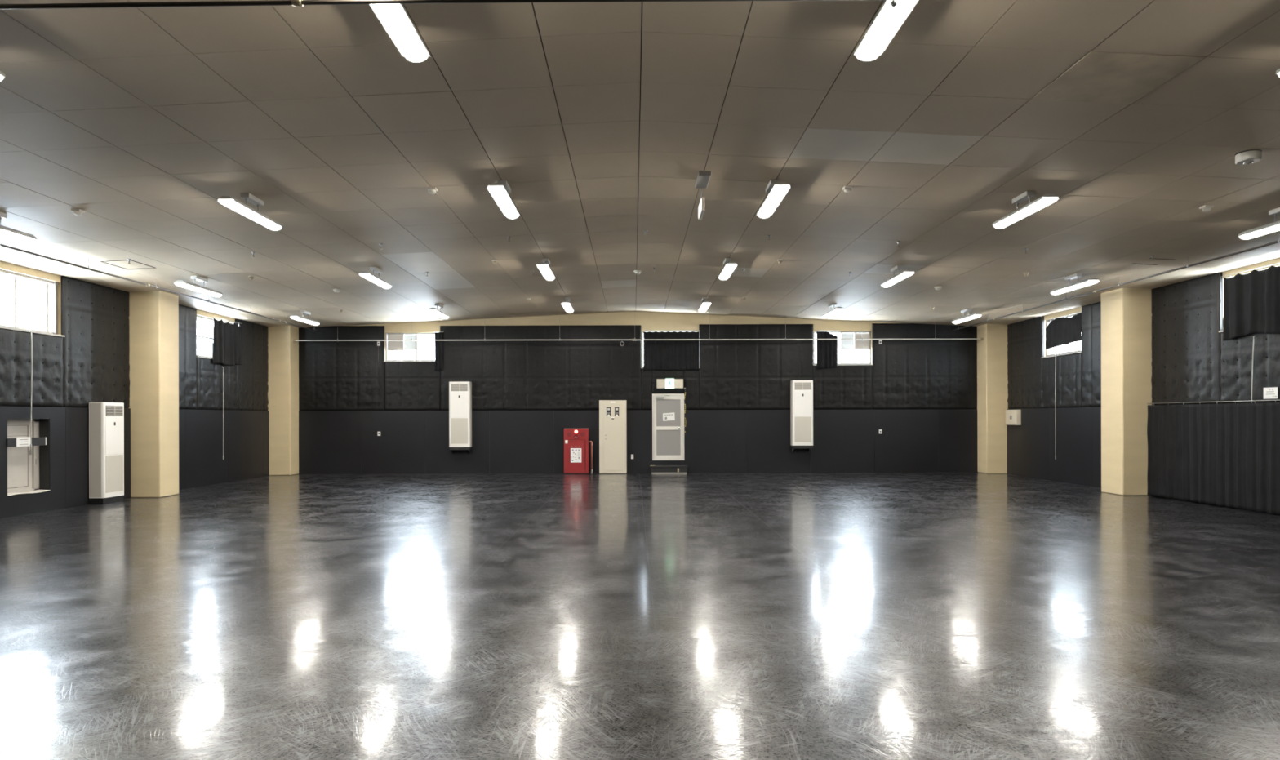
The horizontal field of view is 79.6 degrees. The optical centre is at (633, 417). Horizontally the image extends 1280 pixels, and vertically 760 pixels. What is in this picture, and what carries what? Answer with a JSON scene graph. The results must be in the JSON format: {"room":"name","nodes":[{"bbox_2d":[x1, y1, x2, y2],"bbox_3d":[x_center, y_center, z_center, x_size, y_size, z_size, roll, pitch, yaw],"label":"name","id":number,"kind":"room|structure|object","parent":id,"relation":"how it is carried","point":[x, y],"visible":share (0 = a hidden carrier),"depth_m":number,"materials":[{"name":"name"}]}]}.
{"room":"studio","nodes":[
{"label":"studio","id":0,"kind":"room"},
{"bbox_2d":[0,261,269,518],"bbox_3d":[-10.244,-0.709,10.175,0.315,4.850,23.350,0,0,0],"label":"wall","id":1,"kind":"structure","parent":0,"point":[89,364],"depth_m":14.59,"materials":[{"name":"black paint"}]},
{"bbox_2d":[6,436,46,447],"bbox_3d":[-10.075,0.407,12.761,0.021,0.153,0.822,0,0,0],"label":"bar","id":2,"kind":"object","parent":1,"relation":"attached to","point":[24,441],"visible":1,"depth_m":12.72,"materials":[{"name":"black paint"}]},
{"bbox_2d":[7,417,50,496],"bbox_3d":[-10.268,0.651,12.820,0.381,1.330,0.960,0,0,0],"label":"window","id":3,"kind":"structure","parent":1,"relation":"in","point":[28,469],"depth_m":13.04,"materials":[{"name":"white"}]},
{"bbox_2d":[0,269,65,337],"bbox_3d":[-10.209,-1.902,12.730,0.232,0.965,1.800,0,0,0],"label":"window","id":4,"kind":"structure","parent":1,"relation":"in","point":[50,287],"depth_m":13.40,"materials":[{"name":"white"}]},
{"bbox_2d":[27,328,32,449],"bbox_3d":[-10.063,-0.460,12.797,0.080,2.011,0.032,0,0,0],"label":"rod","id":5,"kind":"object","parent":4,"relation":"hanging from","point":[29,329],"visible":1,"depth_m":12.79,"materials":[{"name":"silver metal"}]},
{"bbox_2d":[196,315,232,359],"bbox_3d":[-10.209,-1.887,18.675,0.232,0.995,1.790,0,0,0],"label":"window","id":6,"kind":"structure","parent":1,"relation":"in","point":[210,338],"depth_m":18.65,"materials":[{"name":"white"}]},
{"bbox_2d":[213,316,242,365],"bbox_3d":[-10.027,-1.834,18.995,0.147,1.138,1.331,0,0,0],"label":"window curtain","id":7,"kind":"object","parent":6,"relation":"hanging from","point":[227,337],"visible":1,"depth_m":18.91,"materials":[{"name":"black fabric"}]},
{"bbox_2d":[220,366,223,459],"bbox_3d":[-10.069,-0.100,18.808,0.066,2.291,0.037,0,0,0],"label":"rod","id":8,"kind":"object","parent":1,"relation":"hanging from","point":[220,366],"visible":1,"depth_m":18.80,"materials":[{"name":"silver metal"}]},
{"bbox_2d":[298,311,977,474],"bbox_3d":[0.113,-0.735,21.944,21.030,4.850,0.312,0,0,0],"label":"wall","id":9,"kind":"structure","parent":0,"point":[922,394],"depth_m":21.80,"materials":[{"name":"black paint"}]},
{"bbox_2d":[377,341,380,368],"bbox_3d":[-7.234,-1.767,21.793,0.085,0.750,0.017,0,0,0],"label":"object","id":10,"kind":"object","parent":9,"relation":"attached to","point":[378,342],"visible":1,"depth_m":21.79,"materials":[{"name":"black metal"}]},
{"bbox_2d":[383,333,435,362],"bbox_3d":[-6.290,-1.982,21.904,1.610,0.845,0.232,0,0,0],"label":"window","id":11,"kind":"structure","parent":9,"relation":"in","point":[389,345],"depth_m":21.92,"materials":[{"name":"grey"}]},
{"bbox_2d":[386,333,404,351],"bbox_3d":[-6.790,-2.128,21.920,0.470,0.470,0.060,0,0,0],"label":"vent","id":12,"kind":"object","parent":11,"relation":"attached to","point":[391,345],"depth_m":21.92,"materials":[{"name":"beige"}]},
{"bbox_2d":[433,331,443,370],"bbox_3d":[-5.520,-1.868,21.752,0.270,1.103,0.055,0,0,4],"label":"window curtain","id":13,"kind":"object","parent":11,"relation":"hanging from","point":[438,335],"visible":0.97,"depth_m":21.75,"materials":[{"name":"black fabric"}]},
{"bbox_2d":[448,381,471,453],"bbox_3d":[-4.880,0.016,21.633,0.591,2.020,0.295,0,0,0],"label":"air conditioner","id":14,"kind":"object","parent":9,"relation":"attached to","point":[460,393],"visible":1,"depth_m":21.50,"materials":[{"name":"white plastic"}]},
{"bbox_2d":[450,417,467,444],"bbox_3d":[-4.879,0.388,21.503,0.468,0.714,0.014,0,0,0],"label":"grille","id":15,"kind":"object","parent":14,"relation":"attached to","point":[459,426],"depth_m":21.50,"materials":[{"name":"beige"}]},
{"bbox_2d":[451,383,467,391],"bbox_3d":[-4.882,-0.829,21.503,0.456,0.201,0.035,0,0,0],"label":"outlet","id":16,"kind":"object","parent":14,"relation":"attached to","point":[455,387],"depth_m":21.50,"materials":[{"name":"beige"}]},
{"bbox_2d":[448,446,471,449],"bbox_3d":[-4.878,0.880,21.645,0.565,0.083,0.270,0,0,0],"label":"tray","id":17,"kind":"object","parent":14,"relation":"on","point":[450,447],"depth_m":21.51,"materials":[{"name":"black paint"}]},
{"bbox_2d":[652,393,684,460],"bbox_3d":[0.986,0.282,21.912,0.970,1.950,0.416,0,0,0],"label":"door","id":18,"kind":"structure","parent":9,"relation":"in","point":[668,437],"depth_m":21.84,"materials":[{"name":"white metal"}]},
{"bbox_2d":[662,412,675,421],"bbox_3d":[1.002,-0.010,21.843,0.345,0.245,0.004,0,0,0],"label":"paper notice","id":19,"kind":"object","parent":18,"relation":"attached to","point":[666,416],"visible":1,"depth_m":21.84,"materials":[{"name":"white paper"}]},
{"bbox_2d":[656,378,683,388],"bbox_3d":[1.028,-0.948,21.742,0.750,0.290,0.116,0,0,0],"label":"exit sign","id":20,"kind":"object","parent":9,"relation":"attached to","point":[660,383],"visible":1,"depth_m":21.71,"materials":[{"name":"beige plastic"}]},
{"bbox_2d":[640,331,699,368],"bbox_3d":[1.040,-1.915,21.904,1.670,1.055,0.232,0,0,0],"label":"window","id":21,"kind":"structure","parent":9,"relation":"in","point":[642,331],"depth_m":21.90,"materials":[{"name":"grey metal"}]},
{"bbox_2d":[642,330,700,369],"bbox_3d":[1.068,-1.891,21.754,1.635,1.118,0.064,0,0,0],"label":"window curtain","id":22,"kind":"object","parent":21,"relation":"hanging from","point":[657,354],"visible":0.95,"depth_m":21.75,"materials":[{"name":"black fabric"}]},
{"bbox_2d":[684,387,685,435],"bbox_3d":[1.460,-0.165,21.771,0.058,1.346,0.034,0,0,0],"label":"cord","id":23,"kind":"object","parent":9,"relation":"hanging from","point":[684,388],"visible":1,"depth_m":21.76,"materials":[{"name":"black paint"}]},
{"bbox_2d":[790,380,813,451],"bbox_3d":[4.742,-0.024,21.634,0.591,2.015,0.293,0,0,0],"label":"air conditioner","id":24,"kind":"object","parent":9,"relation":"attached to","point":[801,391],"visible":1,"depth_m":21.50,"materials":[{"name":"white plastic"}]},
{"bbox_2d":[791,444,813,448],"bbox_3d":[4.744,0.837,21.645,0.565,0.083,0.270,0,0,0],"label":"tray","id":25,"kind":"object","parent":24,"relation":"on","point":[792,446],"depth_m":21.51,"materials":[{"name":"black paint"}]},
{"bbox_2d":[794,417,811,442],"bbox_3d":[4.743,0.346,21.503,0.468,0.712,0.014,0,0,0],"label":"grille","id":26,"kind":"object","parent":24,"relation":"attached to","point":[802,425],"depth_m":21.50,"materials":[{"name":"beige"}]},
{"bbox_2d":[795,382,811,389],"bbox_3d":[4.740,-0.868,21.509,0.456,0.201,0.023,0,0,0],"label":"outlet","id":27,"kind":"object","parent":24,"relation":"attached to","point":[797,385],"depth_m":21.49,"materials":[{"name":"beige"}]},
{"bbox_2d":[813,331,873,365],"bbox_3d":[5.945,-1.957,21.904,1.700,0.975,0.232,0,0,0],"label":"window","id":28,"kind":"structure","parent":9,"relation":"in","point":[844,344],"depth_m":21.92,"materials":[{"name":"grey"}]},
{"bbox_2d":[815,330,838,368],"bbox_3d":[5.478,-1.903,21.752,0.655,1.098,0.074,0,0,0],"label":"window curtain","id":29,"kind":"object","parent":28,"relation":"hanging from","point":[826,349],"visible":0.97,"depth_m":21.75,"materials":[{"name":"black fabric"}]},
{"bbox_2d":[853,333,870,349],"bbox_3d":[6.520,-2.166,21.920,0.450,0.460,0.060,0,0,0],"label":"vent","id":30,"kind":"object","parent":28,"relation":"attached to","point":[858,344],"depth_m":21.92,"materials":[{"name":"beige"}]},
{"bbox_2d":[0,0,1279,327],"bbox_3d":[0.063,-2.854,10.150,22.290,0.712,24.500,0,0,0],"label":"ceiling","id":31,"kind":"structure","parent":0,"point":[601,122],"depth_m":8.26,"materials":[{"name":"grey paint"}]},
{"bbox_2d":[0,71,5,81],"bbox_3d":[-4.807,-2.637,5.130,0.208,0.272,1.254,0,0,0],"label":"ceiling light","id":32,"kind":"object","parent":31,"relation":"hanging from","point":[2,75],"visible":1,"depth_m":5.74,"materials":[{"name":"grey"}]},
{"bbox_2d":[0,212,37,243],"bbox_3d":[-8.106,-2.474,9.680,0.208,0.272,1.254,0,0,0],"label":"ceiling light","id":33,"kind":"object","parent":31,"relation":"hanging from","point":[5,231],"visible":1,"depth_m":9.98,"materials":[{"name":"grey plastic"}]},
{"bbox_2d":[0,229,34,242],"bbox_3d":[-8.106,-2.370,9.680,0.176,0.060,1.210,0,0,0],"label":"diffuser","id":34,"kind":"object","parent":33,"relation":"attached to","point":[12,233],"depth_m":10.03,"materials":[{"name":"white plastic"}]},
{"bbox_2d":[71,208,84,215],"bbox_3d":[-7.127,-2.621,9.850,0.110,0.074,0.110,0,0,0],"label":"detector","id":35,"kind":"object","parent":31,"relation":"attached to","point":[76,211],"visible":1,"depth_m":9.81,"materials":[{"name":"beige plastic"}]},
{"bbox_2d":[100,260,155,269],"bbox_3d":[-8.556,-2.583,13.020,0.500,0.034,0.680,0,0,0],"label":"ceiling hatch","id":36,"kind":"object","parent":31,"relation":"attached to","point":[112,260],"visible":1,"depth_m":13.01,"materials":[{"name":"grey metal"}]},
{"bbox_2d":[0,243,320,332],"bbox_3d":[-8.856,-2.477,13.350,0.056,0.193,16.700,0,0,0],"label":"pipe","id":37,"kind":"object","parent":31,"relation":"hanging from","point":[1,245],"visible":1,"depth_m":13.69,"materials":[{"name":"grey metal"}]},
{"bbox_2d":[173,275,222,297],"bbox_3d":[-8.106,-2.474,14.340,0.208,0.272,1.254,0,0,0],"label":"ceiling light","id":38,"kind":"object","parent":31,"relation":"hanging from","point":[181,283],"visible":1,"depth_m":14.22,"materials":[{"name":"grey plastic"}]},
{"bbox_2d":[181,284,221,297],"bbox_3d":[-8.106,-2.370,14.340,0.176,0.060,1.210,0,0,0],"label":"diffuser","id":39,"kind":"object","parent":38,"relation":"attached to","point":[198,288],"depth_m":14.32,"materials":[{"name":"white plastic"}]},
{"bbox_2d":[217,192,283,231],"bbox_3d":[-4.807,-2.637,9.680,0.208,0.272,1.254,0,0,0],"label":"ceiling light","id":40,"kind":"object","parent":31,"relation":"hanging from","point":[228,202],"visible":1,"depth_m":9.55,"materials":[{"name":"grey plastic"}]},
{"bbox_2d":[223,201,280,230],"bbox_3d":[-4.806,-2.533,9.680,0.176,0.060,1.210,0,0,0],"label":"diffuser","id":41,"kind":"object","parent":40,"relation":"attached to","point":[237,206],"depth_m":9.60,"materials":[{"name":"white plastic"}]},
{"bbox_2d":[289,310,319,325],"bbox_3d":[-8.106,-2.474,18.970,0.208,0.272,1.254,0,0,0],"label":"ceiling light","id":42,"kind":"object","parent":31,"relation":"hanging from","point":[298,317],"visible":1,"depth_m":18.84,"materials":[{"name":"grey plastic"}]},
{"bbox_2d":[294,317,319,325],"bbox_3d":[-8.106,-2.370,18.970,0.176,0.060,1.210,0,0,0],"label":"diffuser","id":43,"kind":"object","parent":42,"relation":"attached to","point":[306,320],"depth_m":18.97,"materials":[{"name":"white plastic"}]},
{"bbox_2d":[333,288,340,292],"bbox_3d":[-6.257,-2.664,16.190,0.156,0.074,0.156,0,0,0],"label":"smoke detector","id":44,"kind":"object","parent":31,"relation":"attached to","point":[335,290],"visible":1,"depth_m":16.14,"materials":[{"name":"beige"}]},
{"bbox_2d":[358,266,391,288],"bbox_3d":[-4.807,-2.637,14.340,0.208,0.272,1.254,0,0,0],"label":"ceiling light","id":45,"kind":"object","parent":31,"relation":"hanging from","point":[366,274],"visible":1,"depth_m":14.18,"materials":[{"name":"grey plastic"}]},
{"bbox_2d":[364,275,391,288],"bbox_3d":[-4.806,-2.533,14.340,0.176,0.060,1.210,0,0,0],"label":"diffuser","id":46,"kind":"object","parent":45,"relation":"attached to","point":[373,278],"depth_m":14.29,"materials":[{"name":"white plastic"}]},
{"bbox_2d":[368,4,430,62],"bbox_3d":[-1.627,-2.795,5.130,0.208,0.272,1.254,0,0,0],"label":"ceiling light","id":47,"kind":"object","parent":31,"relation":"hanging from","point":[393,18],"visible":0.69,"depth_m":5.33,"materials":[{"name":"grey plastic"}]},
{"bbox_2d":[426,186,437,194],"bbox_3d":[-2.537,-2.849,9.680,0.110,0.074,0.110,0,0,0],"label":"detector","id":48,"kind":"object","parent":31,"relation":"attached to","point":[432,190],"visible":1,"depth_m":9.64,"materials":[{"name":"beige plastic"}]},
{"bbox_2d":[427,303,448,319],"bbox_3d":[-4.807,-2.637,18.970,0.208,0.272,1.254,0,0,0],"label":"ceiling light","id":49,"kind":"object","parent":31,"relation":"hanging from","point":[437,313],"visible":1,"depth_m":18.81,"materials":[{"name":"grey plastic"}]},
{"bbox_2d":[432,310,448,319],"bbox_3d":[-4.806,-2.533,18.970,0.176,0.060,1.210,0,0,0],"label":"diffuser","id":50,"kind":"object","parent":49,"relation":"attached to","point":[437,313],"depth_m":18.93,"materials":[{"name":"white plastic"}]},
{"bbox_2d":[0,0,897,9],"bbox_3d":[-2.807,-2.699,4.700,11.600,0.474,0.046,0,0,0],"label":"pipe","id":51,"kind":"object","parent":31,"relation":"hanging from","point":[297,3],"visible":1,"depth_m":4.69,"materials":[{"name":"grey metal"}]},
{"bbox_2d":[486,180,519,218],"bbox_3d":[-1.627,-2.795,9.680,0.208,0.272,1.254,0,0,0],"label":"ceiling light","id":52,"kind":"object","parent":31,"relation":"hanging from","point":[500,191],"visible":1,"depth_m":9.50,"materials":[{"name":"grey plastic"}]},
{"bbox_2d":[537,257,555,280],"bbox_3d":[-1.627,-2.795,14.340,0.208,0.272,1.254,0,0,0],"label":"ceiling light","id":53,"kind":"object","parent":31,"relation":"hanging from","point":[544,267],"visible":1,"depth_m":14.15,"materials":[{"name":"grey plastic"}]},
{"bbox_2d":[538,266,554,279],"bbox_3d":[-1.627,-2.691,14.340,0.176,0.060,1.210,0,0,0],"label":"diffuser","id":54,"kind":"object","parent":53,"relation":"attached to","point":[546,272],"depth_m":14.25,"materials":[{"name":"white plastic"}]},
{"bbox_2d":[560,297,573,312],"bbox_3d":[-1.627,-2.795,18.970,0.208,0.272,1.254,0,0,0],"label":"ceiling light","id":55,"kind":"object","parent":31,"relation":"hanging from","point":[566,304],"visible":1,"depth_m":18.78,"materials":[{"name":"grey plastic"}]},
{"bbox_2d":[563,303,573,312],"bbox_3d":[-1.627,-2.691,18.970,0.176,0.060,1.210,0,0,0],"label":"diffuser","id":56,"kind":"object","parent":55,"relation":"attached to","point":[567,307],"depth_m":18.83,"materials":[{"name":"white plastic"}]},
{"bbox_2d":[633,270,641,274],"bbox_3d":[0.083,-2.976,15.800,0.156,0.074,0.156,0,0,0],"label":"smoke detector","id":57,"kind":"object","parent":31,"relation":"attached to","point":[637,272],"visible":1,"depth_m":15.75,"materials":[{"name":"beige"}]},
{"bbox_2d":[292,309,983,342],"bbox_3d":[0.118,-2.562,21.400,19.271,0.904,0.062,0,0,0],"label":"pipe","id":58,"kind":"object","parent":31,"relation":"hanging from","point":[935,338],"visible":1,"depth_m":21.39,"materials":[{"name":"silver metal"}]},
{"bbox_2d":[695,170,711,220],"bbox_3d":[0.863,-2.778,9.665,0.150,0.401,0.770,0,0,0],"label":"sign","id":59,"kind":"object","parent":31,"relation":"hanging from","point":[703,179],"visible":1,"depth_m":9.58,"materials":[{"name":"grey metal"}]},
{"bbox_2d":[697,297,711,312],"bbox_3d":[1.750,-2.803,18.970,0.208,0.272,1.254,0,0,0],"label":"ceiling light","id":60,"kind":"object","parent":31,"relation":"hanging from","point":[705,304],"visible":1,"depth_m":18.78,"materials":[{"name":"grey plastic"}]},
{"bbox_2d":[698,303,709,312],"bbox_3d":[1.750,-2.699,18.970,0.176,0.060,1.210,0,0,0],"label":"diffuser","id":61,"kind":"object","parent":60,"relation":"attached to","point":[704,307],"depth_m":18.87,"materials":[{"name":"white plastic"}]},
{"bbox_2d":[718,257,737,279],"bbox_3d":[1.750,-2.803,14.340,0.208,0.272,1.254,0,0,0],"label":"ceiling light","id":62,"kind":"object","parent":31,"relation":"hanging from","point":[730,267],"visible":1,"depth_m":14.15,"materials":[{"name":"grey plastic"}]},
{"bbox_2d":[719,265,735,279],"bbox_3d":[1.750,-2.699,14.340,0.176,0.060,1.210,0,0,0],"label":"diffuser","id":63,"kind":"object","parent":62,"relation":"attached to","point":[727,270],"depth_m":14.24,"materials":[{"name":"white plastic"}]},
{"bbox_2d":[756,179,791,217],"bbox_3d":[1.750,-2.803,9.680,0.208,0.272,1.254,0,0,0],"label":"ceiling light","id":64,"kind":"object","parent":31,"relation":"hanging from","point":[777,190],"visible":1,"depth_m":9.50,"materials":[{"name":"grey plastic"}]},
{"bbox_2d":[757,186,786,217],"bbox_3d":[1.750,-2.699,9.680,0.176,0.060,1.210,0,0,0],"label":"diffuser","id":65,"kind":"object","parent":64,"relation":"attached to","point":[776,194],"depth_m":9.58,"materials":[{"name":"white plastic"}]},
{"bbox_2d":[822,302,843,318],"bbox_3d":[4.913,-2.662,18.970,0.208,0.272,1.254,0,0,0],"label":"ceiling light","id":66,"kind":"object","parent":31,"relation":"hanging from","point":[837,309],"visible":1,"depth_m":18.79,"materials":[{"name":"grey plastic"}]},
{"bbox_2d":[822,309,839,317],"bbox_3d":[4.914,-2.558,18.970,0.176,0.060,1.210,0,0,0],"label":"diffuser","id":67,"kind":"object","parent":66,"relation":"attached to","point":[833,312],"depth_m":18.87,"materials":[{"name":"white plastic"}]},
{"bbox_2d":[842,185,853,192],"bbox_3d":[2.693,-2.860,9.660,0.110,0.074,0.110,0,0,0],"label":"detector","id":68,"kind":"object","parent":31,"relation":"attached to","point":[846,188],"visible":1,"depth_m":9.62,"materials":[{"name":"beige"}]},
{"bbox_2d":[853,0,919,61],"bbox_3d":[1.750,-2.803,5.130,0.208,0.272,1.254,0,0,0],"label":"ceiling light","id":69,"kind":"object","parent":31,"relation":"hanging from","point":[888,20],"visible":0.88,"depth_m":5.32,"materials":[{"name":"grey plastic"}]},
{"bbox_2d":[880,265,914,287],"bbox_3d":[4.913,-2.662,14.340,0.208,0.272,1.254,0,0,0],"label":"ceiling light","id":70,"kind":"object","parent":31,"relation":"hanging from","point":[907,273],"visible":1,"depth_m":14.18,"materials":[{"name":"grey plastic"}]},
{"bbox_2d":[881,273,911,287],"bbox_3d":[4.914,-2.558,14.340,0.176,0.060,1.210,0,0,0],"label":"diffuser","id":71,"kind":"object","parent":70,"relation":"attached to","point":[900,277],"depth_m":14.27,"materials":[{"name":"white plastic"}]},
{"bbox_2d":[933,285,942,289],"bbox_3d":[6.373,-2.696,16.070,0.156,0.074,0.156,0,0,0],"label":"smoke detector","id":72,"kind":"object","parent":31,"relation":"attached to","point":[938,287],"visible":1,"depth_m":16.02,"materials":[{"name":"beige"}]},
{"bbox_2d":[951,308,982,324],"bbox_3d":[8.214,-2.515,18.970,0.208,0.272,1.254,0,0,0],"label":"ceiling light","id":73,"kind":"object","parent":31,"relation":"hanging from","point":[975,315],"visible":1,"depth_m":18.82,"materials":[{"name":"grey plastic"}]},
{"bbox_2d":[952,315,976,323],"bbox_3d":[8.214,-2.412,18.970,0.176,0.060,1.210,0,0,0],"label":"diffuser","id":74,"kind":"object","parent":73,"relation":"attached to","point":[966,317],"depth_m":18.96,"materials":[{"name":"white plastic"}]},
{"bbox_2d":[991,191,1058,228],"bbox_3d":[4.913,-2.662,9.680,0.208,0.272,1.254,0,0,0],"label":"ceiling light","id":75,"kind":"object","parent":31,"relation":"hanging from","point":[1046,199],"visible":1,"depth_m":9.54,"materials":[{"name":"grey plastic"}]},
{"bbox_2d":[994,199,1053,228],"bbox_3d":[4.914,-2.558,9.680,0.176,0.060,1.210,0,0,0],"label":"diffuser","id":76,"kind":"object","parent":75,"relation":"attached to","point":[1037,204],"depth_m":9.59,"materials":[{"name":"white plastic"}]},
{"bbox_2d":[1049,273,1099,294],"bbox_3d":[8.214,-2.515,14.340,0.208,0.272,1.254,0,0,0],"label":"ceiling light","id":77,"kind":"object","parent":31,"relation":"hanging from","point":[1091,281],"visible":1,"depth_m":14.22,"materials":[{"name":"grey plastic"}]},
{"bbox_2d":[1051,281,1092,294],"bbox_3d":[8.214,-2.412,14.340,0.176,0.060,1.210,0,0,0],"label":"diffuser","id":78,"kind":"object","parent":77,"relation":"attached to","point":[1077,285],"depth_m":14.32,"materials":[{"name":"white plastic"}]},
{"bbox_2d":[951,230,1279,330],"bbox_3d":[9.014,-2.520,13.350,0.056,0.193,16.700,0,0,0],"label":"pipe","id":79,"kind":"object","parent":31,"relation":"hanging from","point":[1188,265],"visible":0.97,"depth_m":13.56,"materials":[{"name":"grey metal"}]},
{"bbox_2d":[1199,204,1213,212],"bbox_3d":[7.303,-2.655,9.790,0.110,0.074,0.110,0,0,0],"label":"detector","id":80,"kind":"object","parent":31,"relation":"attached to","point":[1206,208],"visible":1,"depth_m":9.76,"materials":[{"name":"beige plastic"}]},
{"bbox_2d":[1234,149,1262,164],"bbox_3d":[6.363,-2.677,7.950,0.224,0.114,0.224,0,0,0],"label":"ceiling detector","id":81,"kind":"object","parent":31,"relation":"attached to","point":[1253,156],"visible":1,"depth_m":7.89,"materials":[{"name":"beige plastic"}]},
{"bbox_2d":[1238,207,1279,239],"bbox_3d":[8.214,-2.515,9.680,0.208,0.272,1.254,0,0,0],"label":"ceiling light","id":82,"kind":"object","parent":31,"relation":"hanging from","point":[1275,226],"visible":1,"depth_m":9.91,"materials":[{"name":"grey plastic"}]},
{"bbox_2d":[1240,224,1279,239],"bbox_3d":[8.214,-2.412,9.680,0.176,0.060,1.210,0,0,0],"label":"diffuser","id":83,"kind":"object","parent":82,"relation":"attached to","point":[1268,228],"depth_m":9.99,"materials":[{"name":"white plastic"}]},
{"bbox_2d":[0,472,1279,759],"bbox_3d":[0.119,1.650,10.150,21.030,0.120,23.900,0,0,0],"label":"floor","id":84,"kind":"structure","parent":0,"point":[690,615],"depth_m":5.99,"materials":[{"name":"grey concrete"}]},
{"bbox_2d":[88,402,124,504],"bbox_3d":[-9.928,0.669,14.500,0.285,1.890,0.606,0,0,0],"label":"air conditioner","id":85,"kind":"object","parent":84,"relation":"on","point":[106,420],"visible":1,"depth_m":14.26,"materials":[{"name":"white plastic"}]},
{"bbox_2d":[106,454,123,493],"bbox_3d":[-9.801,1.064,14.500,0.016,0.692,0.480,0,0,0],"label":"grille","id":86,"kind":"object","parent":85,"relation":"attached to","point":[114,463],"depth_m":14.50,"materials":[{"name":"beige"}]},
{"bbox_2d":[106,405,123,416],"bbox_3d":[-9.805,-0.117,14.500,0.035,0.195,0.468,0,0,0],"label":"vent","id":87,"kind":"object","parent":85,"relation":"attached to","point":[111,411],"depth_m":14.49,"materials":[{"name":"beige plastic"}]},
{"bbox_2d":[128,290,178,497],"bbox_3d":[-9.822,-0.585,15.730,0.640,4.400,0.660,0,0,0],"label":"pillar","id":88,"kind":"structure","parent":84,"relation":"on","point":[153,315],"depth_m":15.40,"materials":[{"name":"beige paint"}]},
{"bbox_2d":[267,325,298,475],"bbox_3d":[-9.822,-0.585,21.550,0.640,4.400,0.600,0,0,0],"label":"pillar","id":89,"kind":"structure","parent":84,"relation":"on","point":[283,353],"depth_m":21.25,"materials":[{"name":"beige paint"}]},
{"bbox_2d":[564,428,589,474],"bbox_3d":[-1.601,0.957,21.606,0.703,1.275,0.360,0,0,0],"label":"cabinet","id":90,"kind":"object","parent":84,"relation":"on","point":[576,441],"visible":1,"depth_m":21.48,"materials":[{"name":"red metal"}]},
{"bbox_2d":[589,440,592,473],"bbox_3d":[-1.198,1.131,21.600,0.101,0.923,0.060,0,0,0],"label":"standpipe","id":91,"kind":"object","parent":84,"relation":"on","point":[589,441],"visible":1,"depth_m":21.58,"materials":[{"name":"grey"}]},
{"bbox_2d":[599,400,626,474],"bbox_3d":[-0.581,0.559,21.645,0.765,2.065,0.282,0,0,0],"label":"tall cabinet","id":92,"kind":"object","parent":84,"relation":"on","point":[612,413],"visible":1,"depth_m":21.52,"materials":[{"name":"beige metal"}]},
{"bbox_2d":[649,465,688,474],"bbox_3d":[0.991,1.476,21.550,1.065,0.222,0.440,0,0,0],"label":"step platform","id":93,"kind":"object","parent":84,"relation":"on","point":[657,469],"visible":1,"depth_m":21.36,"materials":[{"name":"black paint"}]},
{"bbox_2d":[977,324,1008,473],"bbox_3d":[10.061,-0.635,21.535,0.615,4.400,0.630,0,0,0],"label":"pillar","id":94,"kind":"structure","parent":84,"relation":"on","point":[992,351],"depth_m":21.22,"materials":[{"name":"beige paint"}]},
{"bbox_2d":[1101,288,1151,495],"bbox_3d":[10.061,-0.635,15.680,0.615,4.400,0.720,0,0,0],"label":"pillar","id":95,"kind":"structure","parent":84,"relation":"on","point":[1126,313],"depth_m":15.32,"materials":[{"name":"beige paint"}]},
{"bbox_2d":[1007,257,1279,515],"bbox_3d":[10.471,-0.761,10.175,0.315,4.850,23.350,0,0,0],"label":"wall","id":96,"kind":"structure","parent":0,"point":[1060,402],"depth_m":17.14,"materials":[{"name":"black fabric"}]},
{"bbox_2d":[1005,409,1021,425],"bbox_3d":[10.247,0.007,20.760,0.140,0.415,0.620,0,0,0],"label":"switch box","id":97,"kind":"object","parent":96,"relation":"attached to","point":[1013,417],"visible":1,"depth_m":20.62,"materials":[{"name":"beige plastic"}]},
{"bbox_2d":[1041,312,1081,358],"bbox_3d":[10.429,-1.964,18.565,0.232,0.945,1.710,0,0,0],"label":"window","id":98,"kind":"structure","parent":96,"relation":"in","point":[1049,352],"depth_m":18.58,"materials":[{"name":"white metal"}]},
{"bbox_2d":[1054,353,1057,459],"bbox_3d":[10.299,-0.256,18.709,0.066,2.581,0.057,0,0,0],"label":"rod","id":99,"kind":"object","parent":98,"relation":"hanging from","point":[1056,353],"visible":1,"depth_m":18.71,"materials":[{"name":"silver metal"}]},
{"bbox_2d":[1044,311,1082,349],"bbox_3d":[10.379,-2.075,18.545,0.059,0.738,1.630,0,0,0],"label":"window curtain","id":100,"kind":"object","parent":98,"relation":"hanging from","point":[1060,331],"visible":1,"depth_m":18.52,"materials":[{"name":"black fabric"}]},
{"bbox_2d":[1146,399,1279,514],"bbox_3d":[10.255,0.635,12.465,0.076,1.828,5.790,0,0,0],"label":"curtain","id":101,"kind":"object","parent":96,"relation":"hanging from","point":[1228,455],"visible":1,"depth_m":13.45,"materials":[{"name":"black fabric"}]},
{"bbox_2d":[1251,335,1257,403],"bbox_3d":[10.299,-0.261,12.768,0.066,2.191,0.117,0,0,0],"label":"rod","id":102,"kind":"object","parent":96,"relation":"hanging from","point":[1254,336],"visible":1,"depth_m":12.74,"materials":[{"name":"silver metal"}]},
{"bbox_2d":[1263,386,1277,399],"bbox_3d":[10.315,-0.389,12.438,0.009,0.183,0.275,0,0,0],"label":"notice board","id":103,"kind":"object","parent":96,"relation":"attached to","point":[1268,393],"visible":1,"depth_m":12.43,"materials":[{"name":"white paper"}]},
{"bbox_3d":[10.429,-1.964,12.660,0.232,0.945,1.760,0,0,0],"label":"window","id":104,"kind":"structure","parent":96,"relation":"in","visible":0},
{"bbox_2d":[1222,262,1279,341],"bbox_3d":[10.257,-1.892,12.330,0.102,1.133,2.120,0,0,0],"label":"window curtain","id":105,"kind":"object","parent":104,"relation":"hanging from","point":[1251,300],"visible":1,"depth_m":12.70,"materials":[{"name":"black fabric"}]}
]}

